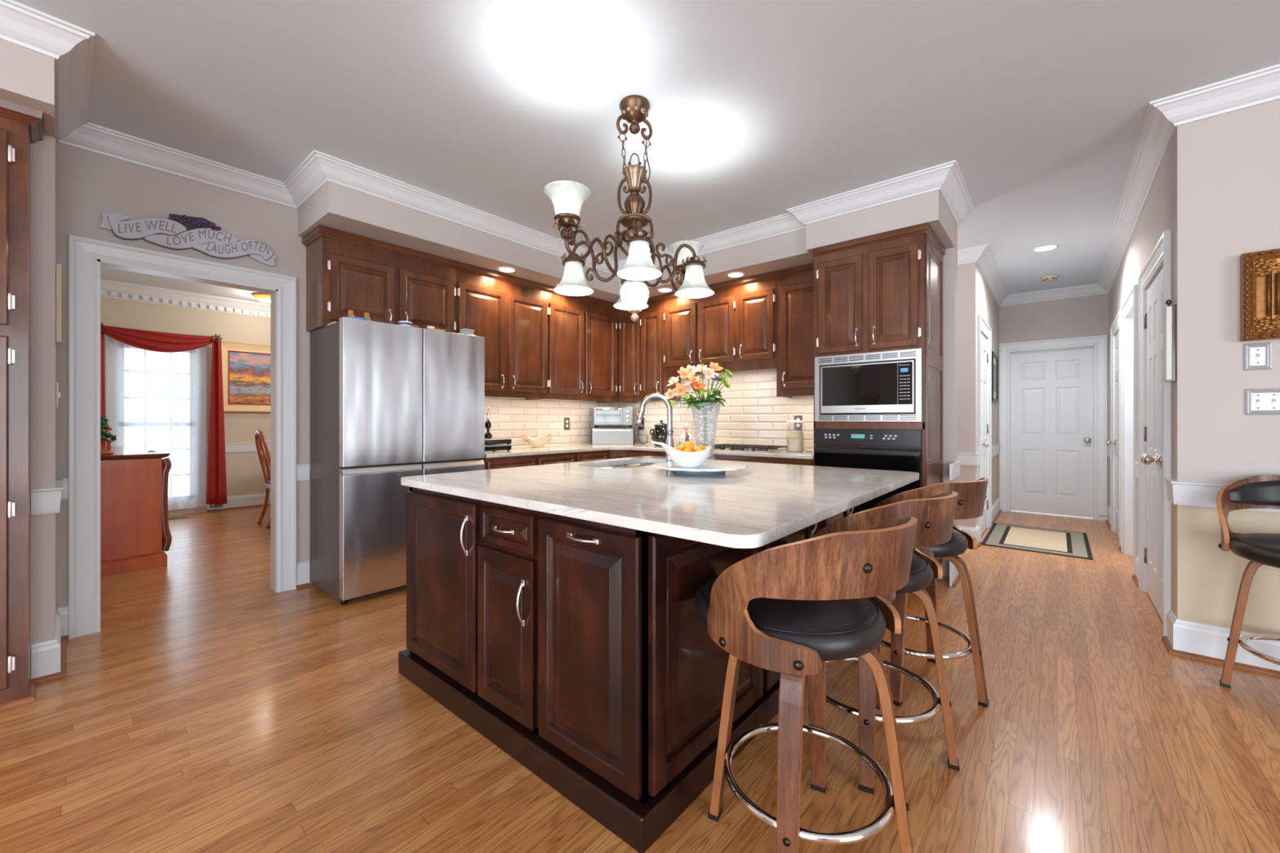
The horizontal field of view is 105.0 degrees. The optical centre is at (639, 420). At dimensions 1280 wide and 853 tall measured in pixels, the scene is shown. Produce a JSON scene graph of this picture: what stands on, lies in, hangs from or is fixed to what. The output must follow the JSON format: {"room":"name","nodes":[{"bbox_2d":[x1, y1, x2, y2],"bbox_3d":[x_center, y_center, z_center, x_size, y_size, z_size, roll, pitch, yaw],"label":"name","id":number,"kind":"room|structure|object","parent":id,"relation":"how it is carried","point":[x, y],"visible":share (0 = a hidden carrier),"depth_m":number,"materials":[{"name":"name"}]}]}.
{"room":"kitchen","nodes":[
{"label":"kitchen","id":0,"kind":"room"},
{"bbox_2d":[0,39,55,137],"bbox_3d":[-3.898,-1.430,0.478,0.360,0.300,4.280,0,0,40],"label":"soffit","id":1,"kind":"structure","parent":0,"point":[27,77],"depth_m":1.95,"materials":[{"name":"paint"}]},
{"bbox_2d":[30,134,55,679],"bbox_3d":[-4.081,-0.210,0.634,0.120,2.740,4.280,0,0,40],"label":"wall","id":2,"kind":"structure","parent":0,"point":[42,153],"depth_m":2.20,"materials":[{"name":"paint"}]},
{"bbox_2d":[31,560,311,684],"bbox_3d":[-2.500,1.075,2.807,0.594,0.170,1.216,0,0,40],"label":"baseboard","id":3,"kind":"structure","parent":2,"relation":"attached to","point":[48,658],"depth_m":2.22,"materials":[{"name":"white paint"}]},
{"bbox_2d":[55,133,56,614],"bbox_3d":[-2.944,-0.210,2.404,0.440,2.740,0.110,0,0,40],"label":"wall","id":4,"kind":"structure","parent":0,"point":[55,133],"depth_m":2.51,"materials":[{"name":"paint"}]},
{"bbox_2d":[56,263,61,346],"bbox_3d":[-2.856,-0.560,2.414,0.240,0.370,0.016,0,0,40],"label":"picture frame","id":5,"kind":"object","parent":4,"relation":"attached to","point":[58,265],"visible":1,"depth_m":2.34,"materials":[{"name":"beige wood"}]},
{"bbox_2d":[56,142,314,608],"bbox_3d":[-1.768,-0.210,4.220,0.120,2.740,4.400,0,0,40],"label":"wall","id":6,"kind":"structure","parent":0,"point":[89,184],"depth_m":2.88,"materials":[{"name":"paint"}]},
{"bbox_2d":[31,463,310,515],"bbox_3d":[-2.504,0.361,2.811,0.584,0.113,1.216,0,0,40],"label":"trim","id":7,"kind":"structure","parent":6,"relation":"attached to","point":[47,500],"depth_m":2.21,"materials":[{"name":"white paint"}]},
{"bbox_2d":[67,234,296,639],"bbox_3d":[-2.762,0.086,3.050,0.172,2.149,1.028,0,0,40],"label":"trim","id":8,"kind":"structure","parent":6,"relation":"attached to","point":[86,255],"depth_m":2.69,"materials":[{"name":"white paint"}]},
{"bbox_2d":[99,212,276,266],"bbox_3d":[-2.700,-1.131,2.997,0.040,0.227,0.802,0,0,40],"label":"sign","id":9,"kind":"object","parent":6,"relation":"attached to","point":[177,232],"visible":1,"depth_m":2.96,"materials":[{"name":"paint"}]},
{"bbox_2d":[302,225,457,333],"bbox_3d":[-1.902,-0.950,3.675,0.382,0.650,0.968,0,0,40],"label":"upper cabinet","id":10,"kind":"object","parent":6,"relation":"attached to","point":[345,271],"visible":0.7,"depth_m":3.47,"materials":[{"name":"brown wood"}]},
{"bbox_2d":[0,0,974,274],"bbox_3d":[-1.982,-1.524,2.244,9.078,0.112,2.852,0,0,-32],"label":"trim","id":11,"kind":"structure","parent":6,"relation":"attached to","point":[71,46],"depth_m":3.11,"materials":[{"name":"white paint"}]},
{"bbox_2d":[455,261,549,399],"bbox_3d":[-1.286,-0.740,4.400,0.382,1.070,0.935,0,0,40],"label":"upper cabinet","id":12,"kind":"object","parent":6,"relation":"attached to","point":[511,313],"visible":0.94,"depth_m":4.32,"materials":[{"name":"brown wood"}]},
{"bbox_2d":[534,285,617,402],"bbox_3d":[-0.665,-0.740,5.130,0.382,1.070,0.981,0,0,40],"label":"upper cabinet","id":13,"kind":"object","parent":6,"relation":"attached to","point":[583,331],"visible":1,"depth_m":4.98,"materials":[{"name":"brown wood"}]},
{"bbox_2d":[100,279,271,318],"bbox_3d":[-3.461,-1.494,5.494,4.110,0.172,4.110,0,0,40],"label":"trim","id":14,"kind":"structure","parent":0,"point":[113,289],"depth_m":6.04,"materials":[{"name":"white paint"}]},
{"bbox_2d":[100,296,271,515],"bbox_3d":[-4.971,-0.210,6.980,0.164,2.740,4.600,0,0,40],"label":"wall","id":15,"kind":"structure","parent":0,"point":[244,473],"depth_m":6.41,"materials":[{"name":"beige paint"}]},
{"bbox_2d":[105,334,207,511],"bbox_3d":[-5.822,0.045,5.939,0.116,2.098,0.878,0,0,40],"label":"window","id":16,"kind":"structure","parent":15,"relation":"attached to","point":[121,381],"depth_m":6.07,"materials":[{"name":"white paint"}]},
{"bbox_2d":[104,336,207,510],"bbox_3d":[-5.760,0.040,5.866,0.044,2.100,0.892,0,0,40],"label":"sheer curtain","id":17,"kind":"object","parent":16,"relation":"hanging from","point":[178,369],"visible":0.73,"depth_m":5.92,"materials":[{"name":"white fabric"}]},
{"bbox_2d":[100,323,226,505],"bbox_3d":[-5.709,-0.012,5.865,0.183,2.164,1.207,0,0,40],"label":"drapery","id":18,"kind":"object","parent":15,"relation":"attached to","point":[216,487],"visible":0.74,"depth_m":6.15,"materials":[{"name":"red fabric"}]},
{"bbox_2d":[206,492,271,511],"bbox_3d":[-5.011,1.075,6.817,0.034,0.170,4.100,0,0,40],"label":"baseboard","id":19,"kind":"structure","parent":15,"relation":"attached to","point":[234,502],"depth_m":6.52,"materials":[{"name":"white paint"}]},
{"bbox_2d":[221,341,271,413],"bbox_3d":[-4.987,-0.562,6.830,0.045,0.915,1.360,0,0,40],"label":"sunset painting","id":20,"kind":"object","parent":15,"relation":"attached to","point":[246,367],"visible":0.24,"depth_m":6.54,"materials":[{"name":"orange paint"}]},
{"bbox_2d":[297,181,955,303],"bbox_3d":[-0.026,-1.430,3.519,3.443,0.300,3.210,0,0,40],"label":"soffit kitchen","id":21,"kind":"structure","parent":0,"point":[334,206],"depth_m":3.59,"materials":[{"name":"paint"}]},
{"bbox_2d":[496,266,516,272],"bbox_3d":[-1.129,-1.276,4.161,0.168,0.007,0.168,0,0,40],"label":"recessed light","id":22,"kind":"object","parent":21,"relation":"attached to","point":[503,268],"visible":1,"depth_m":4.16,"materials":[{"name":"white paint"}]},
{"bbox_2d":[0,505,1279,852],"bbox_3d":[-0.429,1.210,2.661,14.300,0.100,12.900,0,0,40],"label":"floor","id":23,"kind":"structure","parent":0,"point":[211,708],"depth_m":1.77,"materials":[{"name":"brown wood"}]},
{"bbox_2d":[0,98,44,710],"bbox_3d":[-2.876,-0.060,1.755,0.255,2.440,0.950,0,0,40],"label":"pantry cabinet","id":24,"kind":"object","parent":23,"relation":"on","point":[20,126],"visible":1,"depth_m":2.00,"materials":[{"name":"brown wood"}]},
{"bbox_2d":[100,445,172,577],"bbox_3d":[-4.642,0.710,4.266,1.800,0.900,0.666,0,0,40],"label":"sideboard","id":25,"kind":"object","parent":23,"relation":"on","point":[135,535],"visible":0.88,"depth_m":3.79,"materials":[{"name":"orange wood"}]},
{"bbox_2d":[100,415,116,454],"bbox_3d":[-4.160,0.108,3.784,0.199,0.304,0.185,0,0,40],"label":"potted topiary","id":26,"kind":"object","parent":25,"relation":"on","point":[104,426],"visible":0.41,"depth_m":3.79,"materials":[{"name":"plant"}]},
{"bbox_2d":[254,429,271,528],"bbox_3d":[-3.997,0.630,5.574,0.490,1.072,0.574,0,0,40],"label":"dining chair","id":27,"kind":"object","parent":23,"relation":"on","point":[260,437],"visible":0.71,"depth_m":5.44,"materials":[{"name":"brown wood"}]},
{"bbox_2d":[310,316,484,604],"bbox_3d":[-1.753,0.260,3.606,0.638,1.800,0.981,0,0,40],"label":"refrigerator","id":28,"kind":"object","parent":23,"relation":"on","point":[389,402],"visible":0.77,"depth_m":3.25,"materials":[{"name":"silver metal"}]},
{"bbox_2d":[346,310,371,320],"bbox_3d":[-1.806,-0.671,3.156,0.099,0.062,0.157,0,0,40],"label":"ornament","id":29,"kind":"object","parent":28,"relation":"on","point":[350,312],"visible":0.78,"depth_m":3.13,"materials":[{"name":"blue wood"}]},
{"bbox_2d":[479,454,536,470],"bbox_3d":[-1.259,0.726,4.184,0.673,0.868,0.495,0,0,40],"label":"base cabinet","id":30,"kind":"object","parent":23,"relation":"on","point":[523,460],"visible":0.02,"depth_m":3.97,"materials":[{"name":"brown wood"}]},
{"bbox_2d":[484,443,813,459],"bbox_3d":[0.011,0.276,4.181,2.623,0.031,2.136,0,0,40],"label":"countertop","id":31,"kind":"structure","parent":30,"relation":"on","point":[526,451],"depth_m":4.25,"materials":[{"name":"white stone"}]},
{"bbox_2d":[484,444,511,450],"bbox_3d":[-1.313,0.234,4.215,0.264,0.052,0.324,0,0,40],"label":"case","id":32,"kind":"object","parent":31,"relation":"on","point":[492,446],"visible":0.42,"depth_m":4.15,"materials":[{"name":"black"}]},
{"bbox_2d":[484,437,511,444],"bbox_3d":[-1.313,0.182,4.215,0.264,0.052,0.324,0,0,40],"label":"case","id":33,"kind":"object","parent":32,"relation":"on","point":[487,441],"visible":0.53,"depth_m":4.16,"materials":[{"name":"black plastic"}]},
{"bbox_2d":[484,407,492,438],"bbox_3d":[-1.313,0.020,4.246,0.072,0.270,0.071,0,0,40],"label":"mill","id":34,"kind":"object","parent":33,"relation":"on","point":[487,424],"visible":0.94,"depth_m":4.23,"materials":[{"name":"black wood"}]},
{"bbox_2d":[522,433,552,447],"bbox_3d":[-0.984,0.195,4.747,0.174,0.132,0.355,0,0,40],"label":"shell bowl","id":35,"kind":"object","parent":31,"relation":"on","point":[540,441],"visible":0.98,"depth_m":4.69,"materials":[{"name":"beige ceramic"}]},
{"bbox_2d":[591,426,635,444],"bbox_3d":[-0.294,0.167,5.447,0.472,0.184,0.281,0,0,0],"label":"bread box","id":36,"kind":"object","parent":31,"relation":"on","point":[599,436],"visible":0.96,"depth_m":5.31,"materials":[{"name":"metal"}]},
{"bbox_2d":[593,407,633,427],"bbox_3d":[-0.294,-0.035,5.439,0.430,0.220,0.287,0,0,0],"label":"toaster oven","id":37,"kind":"object","parent":36,"relation":"on","point":[602,415],"visible":1,"depth_m":5.32,"materials":[{"name":"metal"}]},
{"bbox_2d":[649,420,673,445],"bbox_3d":[0.221,0.128,5.062,0.206,0.264,0.206,0,0,40],"label":"cookie jar","id":38,"kind":"object","parent":31,"relation":"on","point":[659,434],"visible":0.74,"depth_m":4.99,"materials":[{"name":"black ceramic"}]},
{"bbox_2d":[680,423,692,447],"bbox_3d":[0.451,0.146,4.793,0.098,0.228,0.099,0,0,40],"label":"figurine","id":39,"kind":"object","parent":31,"relation":"on","point":[686,436],"visible":0.86,"depth_m":4.78,"materials":[{"name":"white ceramic"}]},
{"bbox_2d":[708,444,786,452],"bbox_3d":[0.934,0.242,4.388,0.680,0.036,0.462,0,0,40],"label":"gas cooktop","id":40,"kind":"object","parent":31,"relation":"in","point":[738,447],"visible":0.89,"depth_m":4.27,"materials":[{"name":"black metal"}]},
{"bbox_2d":[786,420,804,451],"bbox_3d":[1.294,0.128,4.098,0.144,0.264,0.143,0,0,40],"label":"flour canister","id":41,"kind":"object","parent":31,"relation":"on","point":[794,439],"visible":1,"depth_m":4.04,"materials":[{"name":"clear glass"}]},
{"bbox_2d":[536,452,574,465],"bbox_3d":[-0.956,0.726,4.540,0.673,0.868,0.439,0,0,40],"label":"base cabinet","id":42,"kind":"object","parent":23,"relation":"on","point":[548,459],"visible":0.02,"depth_m":4.33,"materials":[{"name":"brown wood"}]},
{"bbox_2d":[574,449,608,462],"bbox_3d":[-0.668,0.726,4.879,0.673,0.868,0.449,0,0,40],"label":"base cabinet","id":43,"kind":"object","parent":23,"relation":"on","point":[597,455],"visible":0.02,"depth_m":4.67,"materials":[{"name":"brown wood"}]},
{"bbox_2d":[608,449,629,458],"bbox_3d":[-0.247,0.676,5.303,0.755,0.768,0.738,0,0,40],"label":"base cabinet","id":44,"kind":"object","parent":23,"relation":"on","point":[613,454],"visible":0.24,"depth_m":4.87,"materials":[{"name":"brown wood"}]},
{"bbox_2d":[398,463,853,852],"bbox_3d":[0.031,0.727,2.452,1.492,0.867,1.803,0,0,40],"label":"kitchen island","id":45,"kind":"object","parent":23,"relation":"on","point":[581,650],"visible":0.7,"depth_m":1.55,"materials":[{"name":"brown wood"}]},
{"bbox_2d":[400,456,919,548],"bbox_3d":[0.149,0.276,2.357,1.785,0.031,1.805,0,0,40],"label":"island countertop","id":46,"kind":"structure","parent":45,"relation":"on","point":[760,504],"depth_m":1.77,"materials":[{"name":"white stone"}]},
{"bbox_2d":[600,462,654,468],"bbox_3d":[-0.039,0.376,3.019,0.410,0.170,0.730,0,0,40],"label":"sink","id":47,"kind":"object","parent":46,"relation":"in","point":[632,465],"visible":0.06,"depth_m":3.23,"materials":[{"name":"silver metal"}]},
{"bbox_2d":[635,392,680,462],"bbox_3d":[0.117,0.049,2.865,0.301,0.422,0.090,0,0,30],"label":"faucet","id":48,"kind":"object","parent":46,"relation":"on","point":[640,420],"visible":0.83,"depth_m":2.84,"materials":[{"name":"silver metal"}]},
{"bbox_2d":[650,461,747,475],"bbox_3d":[0.294,0.239,2.447,0.474,0.040,0.483,0,0,40],"label":"tray","id":49,"kind":"object","parent":46,"relation":"on","point":[708,468],"visible":0.78,"depth_m":2.33,"materials":[{"name":"white ceramic"}]},
{"bbox_2d":[651,440,711,467],"bbox_3d":[0.214,0.157,2.323,0.248,0.122,0.228,0,0,40],"label":"fruit bowl","id":50,"kind":"object","parent":49,"relation":"on","point":[681,459],"visible":0.97,"depth_m":2.25,"materials":[{"name":"white ceramic"}]},
{"bbox_3d":[0.335,0.065,2.517,0.159,0.308,0.159,0,0,40],"label":"crystal vase","id":51,"kind":"object","parent":49,"relation":"on","visible":0},
{"bbox_2d":[672,382,704,436],"bbox_3d":[0.248,-0.020,2.492,0.174,0.348,0.076,0,0,-41],"label":"stem","id":52,"kind":"object","parent":51,"relation":"in","point":[680,389],"visible":0.81,"depth_m":2.46,"materials":[{"name":"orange plant"}]},
{"bbox_2d":[677,366,708,445],"bbox_3d":[0.273,-0.060,2.485,0.172,0.430,0.070,0,0,-8],"label":"stem","id":53,"kind":"object","parent":51,"relation":"in","point":[685,373],"visible":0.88,"depth_m":2.49,"materials":[{"name":"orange plant"}]},
{"bbox_2d":[691,377,706,443],"bbox_3d":[0.298,-0.030,2.477,0.070,0.369,0.161,0,0,8],"label":"stem","id":54,"kind":"object","parent":51,"relation":"in","point":[698,384],"visible":0.9,"depth_m":2.44,"materials":[{"name":"orange plant"}]},
{"bbox_2d":[694,363,715,446],"bbox_3d":[0.317,-0.069,2.510,0.114,0.445,0.084,0,0,-19],"label":"stem","id":55,"kind":"object","parent":51,"relation":"in","point":[700,368],"visible":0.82,"depth_m":2.52,"materials":[{"name":"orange plant"}]},
{"bbox_2d":[702,367,719,435],"bbox_3d":[0.366,-0.059,2.494,0.073,0.427,0.116,0,0,40],"label":"stem","id":56,"kind":"object","parent":51,"relation":"in","point":[710,373],"visible":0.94,"depth_m":2.49,"materials":[{"name":"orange plant"}]},
{"bbox_2d":[702,361,723,413],"bbox_3d":[0.368,-0.076,2.524,0.116,0.460,0.082,0,0,9],"label":"stem","id":57,"kind":"object","parent":51,"relation":"in","point":[713,366],"visible":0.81,"depth_m":2.53,"materials":[{"name":"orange plant"}]},
{"bbox_2d":[629,449,666,457],"bbox_3d":[0.295,0.726,4.905,0.583,0.868,0.653,0,0,40],"label":"base cabinet","id":58,"kind":"object","parent":23,"relation":"on","point":[633,453],"visible":0.02,"depth_m":4.74,"materials":[{"name":"brown wood"}]},
{"bbox_2d":[706,453,746,462],"bbox_3d":[0.784,0.726,4.489,0.699,0.868,0.653,0,0,40],"label":"base cabinet","id":59,"kind":"object","parent":23,"relation":"on","point":[717,457],"visible":0.02,"depth_m":4.16,"materials":[{"name":"brown wood"}]},
{"bbox_2d":[746,456,813,466],"bbox_3d":[1.269,0.726,4.077,0.571,0.868,0.653,0,0,40],"label":"base cabinet","id":60,"kind":"object","parent":23,"relation":"on","point":[748,459],"visible":0.02,"depth_m":3.85,"materials":[{"name":"brown wood"}]},
{"bbox_2d":[695,516,917,852],"bbox_3d":[0.423,0.701,1.348,0.595,0.918,0.553,0,0,40],"label":"counter stool","id":61,"kind":"object","parent":23,"relation":"on","point":[790,610],"visible":1,"depth_m":1.15,"materials":[{"name":"brown wood"}]},
{"bbox_2d":[789,491,959,795],"bbox_3d":[0.807,0.701,1.790,0.595,0.918,0.553,0,0,40],"label":"counter stool","id":62,"kind":"object","parent":23,"relation":"on","point":[935,514],"visible":0.4,"depth_m":1.57,"materials":[{"name":"brown wood"}]},
{"bbox_2d":[812,222,945,593],"bbox_3d":[1.771,-0.058,3.643,0.752,2.435,0.691,0,0,40],"label":"tall cabinet","id":63,"kind":"object","parent":23,"relation":"on","point":[882,291],"visible":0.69,"depth_m":3.38,"materials":[{"name":"brown wood"}]},
{"bbox_2d":[813,428,921,514],"bbox_3d":[1.552,0.460,3.404,0.698,0.800,0.060,0,0,40],"label":"wall oven","id":64,"kind":"object","parent":63,"relation":"in","point":[907,460],"visible":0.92,"depth_m":3.38,"materials":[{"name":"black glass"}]},
{"bbox_2d":[814,348,921,421],"bbox_3d":[1.567,-0.232,3.422,0.698,0.475,0.032,0,0,40],"label":"microwave","id":65,"kind":"object","parent":63,"relation":"attached to","point":[886,385],"visible":1,"depth_m":3.39,"materials":[{"name":"silver metal"}]},
{"bbox_2d":[857,477,989,707],"bbox_3d":[1.209,0.701,2.211,0.595,0.918,0.551,0,0,40],"label":"counter stool","id":66,"kind":"object","parent":23,"relation":"on","point":[971,496],"visible":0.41,"depth_m":2.01,"materials":[{"name":"brown wood"}]},
{"bbox_2d":[981,522,1093,559],"bbox_3d":[3.886,1.156,4.819,0.771,0.008,1.263,0,0,40],"label":"door mat","id":67,"kind":"object","parent":23,"relation":"on","point":[1037,540],"visible":1,"depth_m":4.71,"materials":[{"name":"beige fabric"}]},
{"bbox_2d":[1216,475,1279,688],"bbox_3d":[2.709,0.701,1.939,0.554,0.918,0.598,0,0,40],"label":"counter stool","id":68,"kind":"object","parent":23,"relation":"on","point":[1257,491],"visible":1,"depth_m":2.12,"materials":[{"name":"brown wood"}]},
{"bbox_2d":[13,0,1279,304],"bbox_3d":[-0.429,-1.630,2.661,14.300,0.100,12.900,0,0,40],"label":"ceiling","id":69,"kind":"structure","parent":0,"point":[759,109],"depth_m":2.35,"materials":[{"name":"paint"}]},
{"bbox_2d":[252,293,271,302],"bbox_3d":[-4.718,-1.536,6.215,0.300,0.080,0.300,0,0,40],"label":"flush ceiling light","id":70,"kind":"object","parent":69,"relation":"attached to","point":[262,297],"visible":0.74,"depth_m":6.11,"materials":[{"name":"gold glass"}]},
{"bbox_2d":[543,94,714,321],"bbox_3d":[-0.027,-1.036,2.455,0.825,1.085,0.825,0,0,-5],"label":"chandelier","id":71,"kind":"object","parent":69,"relation":"hanging from","point":[567,197],"visible":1,"depth_m":2.41,"materials":[{"name":"brown metal"}]},
{"bbox_2d":[624,194,644,213],"bbox_3d":[-0.027,-1.060,2.455,0.106,0.128,0.101,0,0,40],"label":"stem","id":72,"kind":"object","parent":71,"relation":"on","point":[633,203],"depth_m":2.42,"materials":[{"name":"brown metal"}]},
{"bbox_2d":[1031,244,1058,252],"bbox_3d":[3.711,-1.577,4.497,0.194,0.007,0.194,0,0,40],"label":"recessed light","id":73,"kind":"object","parent":69,"relation":"in","point":[1051,246],"visible":1,"depth_m":4.49,"materials":[{"name":"white paint"}]},
{"bbox_2d":[940,222,957,576],"bbox_3d":[1.007,-0.210,4.827,3.563,2.740,0.120,0,0,40],"label":"wall","id":74,"kind":"structure","parent":0,"point":[950,258],"depth_m":3.65,"materials":[{"name":"paint"}]},
{"bbox_2d":[484,368,813,450],"bbox_3d":[0.003,-0.113,4.177,2.635,0.755,2.170,0,0,40],"label":"backsplash","id":75,"kind":"structure","parent":74,"relation":"attached to","point":[753,413],"depth_m":4.84,"materials":[{"name":"tile"}]},
{"bbox_2d":[617,294,680,402],"bbox_3d":[0.084,-0.740,5.302,0.636,1.070,0.352,0,0,40],"label":"upper cabinet","id":76,"kind":"object","parent":74,"relation":"attached to","point":[641,343],"visible":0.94,"depth_m":5.16,"materials":[{"name":"brown wood"}]},
{"bbox_2d":[662,271,776,378],"bbox_3d":[0.789,-0.861,4.702,1.214,0.828,0.352,0,0,40],"label":"upper cabinet","id":77,"kind":"object","parent":74,"relation":"attached to","point":[734,328],"visible":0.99,"depth_m":4.52,"materials":[{"name":"brown wood"}]},
{"bbox_2d":[775,263,813,397],"bbox_3d":[1.423,-0.740,4.164,0.448,1.070,0.352,0,0,40],"label":"upper cabinet","id":78,"kind":"object","parent":74,"relation":"attached to","point":[794,286],"visible":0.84,"depth_m":4.08,"materials":[{"name":"brown wood"}]},
{"bbox_2d":[957,262,977,527],"bbox_3d":[2.450,-0.210,5.181,1.823,2.740,0.120,0,0,40],"label":"wall","id":79,"kind":"structure","parent":0,"point":[966,273],"depth_m":4.58,"materials":[{"name":"paint"}]},
{"bbox_2d":[977,265,998,524],"bbox_3d":[3.858,-0.210,5.523,0.120,2.740,2.226,0,0,40],"label":"wall","id":80,"kind":"structure","parent":0,"point":[987,305],"depth_m":5.70,"materials":[{"name":"paint"}]},
{"bbox_2d":[949,444,1000,479],"bbox_3d":[2.750,0.361,5.439,1.747,0.113,3.790,0,0,40],"label":"trim","id":81,"kind":"structure","parent":80,"relation":"attached to","point":[963,459],"depth_m":4.55,"materials":[{"name":"white paint"}]},
{"bbox_2d":[949,497,1001,586],"bbox_3d":[2.754,1.075,5.435,1.757,0.170,3.790,0,0,40],"label":"baseboard","id":82,"kind":"structure","parent":80,"relation":"attached to","point":[954,578],"depth_m":4.55,"materials":[{"name":"white paint"}]},
{"bbox_2d":[977,314,991,542],"bbox_3d":[3.481,0.078,5.060,0.146,2.164,0.988,0,0,40],"label":"trim","id":83,"kind":"structure","parent":80,"relation":"attached to","point":[984,328],"depth_m":5.31,"materials":[{"name":"white paint"}]},
{"bbox_2d":[981,333,988,534],"bbox_3d":[3.530,0.137,5.019,0.109,2.023,0.754,0,0,40],"label":"door","id":84,"kind":"structure","parent":80,"relation":"in","point":[984,356],"depth_m":5.11,"materials":[{"name":"white paint"}]},
{"bbox_2d":[991,351,998,402],"bbox_3d":[4.144,-0.500,5.744,0.028,0.560,0.600,0,0,40],"label":"picture","id":85,"kind":"object","parent":80,"relation":"attached to","point":[994,357],"visible":0.83,"depth_m":5.80,"materials":[{"name":"black plastic"}]},
{"bbox_2d":[998,293,1109,507],"bbox_3d":[5.027,-0.210,6.069,1.400,2.740,0.120,0,0,40],"label":"wall","id":86,"kind":"structure","parent":0,"point":[1089,315],"depth_m":5.97,"materials":[{"name":"paint"}]},
{"bbox_2d":[1010,346,1093,517],"bbox_3d":[5.042,0.137,6.037,0.779,2.023,0.109,0,0,40],"label":"door","id":87,"kind":"structure","parent":86,"relation":"in","point":[1051,390],"depth_m":6.04,"materials":[{"name":"white paint"}]},
{"bbox_2d":[999,334,1107,520],"bbox_3d":[5.043,0.086,6.038,1.013,2.149,0.146,0,0,40],"label":"trim","id":88,"kind":"structure","parent":86,"relation":"attached to","point":[1099,343],"depth_m":5.75,"materials":[{"name":"white paint"}]},
{"bbox_2d":[1109,137,1173,611],"bbox_3d":[4.137,-0.210,4.057,0.140,2.740,4.100,0,0,40],"label":"wall","id":89,"kind":"structure","parent":0,"point":[1156,218],"depth_m":3.21,"materials":[{"name":"paint"}]},
{"bbox_2d":[1106,331,1119,537],"bbox_3d":[4.689,0.137,4.840,0.109,2.023,0.764,0,0,40],"label":"door","id":90,"kind":"structure","parent":89,"relation":"in","point":[1116,442],"depth_m":4.97,"materials":[{"name":"white paint"}]},
{"bbox_2d":[1110,310,1120,546],"bbox_3d":[4.745,0.078,4.793,0.166,2.164,0.998,0,0,40],"label":"trim","id":91,"kind":"structure","parent":89,"relation":"attached to","point":[1115,327],"depth_m":5.13,"materials":[{"name":"white paint"}]},
{"bbox_2d":[957,63,1279,306],"bbox_3d":[1.749,-1.524,0.823,7.800,0.112,12.120,0,0,40],"label":"trim","id":92,"kind":"structure","parent":89,"relation":"attached to","point":[1162,117],"depth_m":2.85,"materials":[{"name":"white paint"}]},
{"bbox_2d":[1120,284,1137,574],"bbox_3d":[4.020,0.078,3.939,0.166,2.164,0.938,0,0,40],"label":"trim","id":93,"kind":"structure","parent":89,"relation":"attached to","point":[1129,309],"depth_m":4.23,"materials":[{"name":"white paint"}]},
{"bbox_2d":[1140,271,1159,615],"bbox_3d":[3.227,0.137,3.120,0.109,2.023,0.560,0,0,40],"label":"door","id":94,"kind":"structure","parent":89,"relation":"in","point":[1152,317],"depth_m":3.08,"materials":[{"name":"white paint"}]},
{"bbox_2d":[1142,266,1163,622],"bbox_3d":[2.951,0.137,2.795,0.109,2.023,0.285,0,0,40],"label":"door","id":95,"kind":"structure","parent":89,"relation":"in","point":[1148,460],"depth_m":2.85,"materials":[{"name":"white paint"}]},
{"bbox_2d":[1137,230,1170,635],"bbox_3d":[3.189,0.078,2.962,0.166,2.164,1.083,0,0,40],"label":"trim","id":96,"kind":"structure","parent":89,"relation":"attached to","point":[1160,257],"depth_m":3.19,"materials":[{"name":"white paint"}]},
{"bbox_2d":[1164,299,1176,382],"bbox_3d":[2.708,-0.409,2.510,0.034,0.419,0.077,0,0,40],"label":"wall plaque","id":97,"kind":"object","parent":89,"relation":"attached to","point":[1170,312],"visible":1,"depth_m":2.49,"materials":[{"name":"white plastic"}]},
{"bbox_2d":[1173,98,1279,635],"bbox_3d":[4.372,-0.210,1.087,4.345,2.740,0.120,0,0,40],"label":"wall","id":98,"kind":"structure","parent":0,"point":[1226,166],"depth_m":2.36,"materials":[{"name":"paint"}]},
{"bbox_2d":[1105,506,1279,676],"bbox_3d":[4.217,1.075,1.723,3.041,0.170,7.702,0,0,-5],"label":"baseboard","id":99,"kind":"structure","parent":98,"relation":"attached to","point":[1188,639],"depth_m":2.37,"materials":[{"name":"white paint"}]},
{"bbox_2d":[1106,447,1279,512],"bbox_3d":[4.224,0.361,1.720,3.027,0.113,7.695,0,0,-5],"label":"trim","id":100,"kind":"structure","parent":98,"relation":"attached to","point":[1192,494],"depth_m":2.40,"materials":[{"name":"white paint"}]},
{"bbox_2d":[1244,342,1271,370],"bbox_3d":[2.865,-0.298,2.276,0.082,0.124,0.022,0,0,40],"label":"light switch","id":101,"kind":"object","parent":98,"relation":"attached to","point":[1257,356],"visible":1,"depth_m":2.28,"materials":[{"name":"white plastic"}]},
{"bbox_2d":[1240,248,1279,342],"bbox_3d":[3.055,-0.575,2.093,0.631,0.407,0.052,0,0,40],"label":"painting","id":102,"kind":"object","parent":98,"relation":"attached to","point":[1260,271],"visible":1,"depth_m":2.26,"materials":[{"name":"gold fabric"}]},
{"bbox_2d":[1244,387,1279,414],"bbox_3d":[2.900,-0.088,2.246,0.166,0.120,0.022,0,0,40],"label":"light switch","id":103,"kind":"object","parent":98,"relation":"attached to","point":[1257,401],"visible":1,"depth_m":2.27,"materials":[{"name":"white plastic"}]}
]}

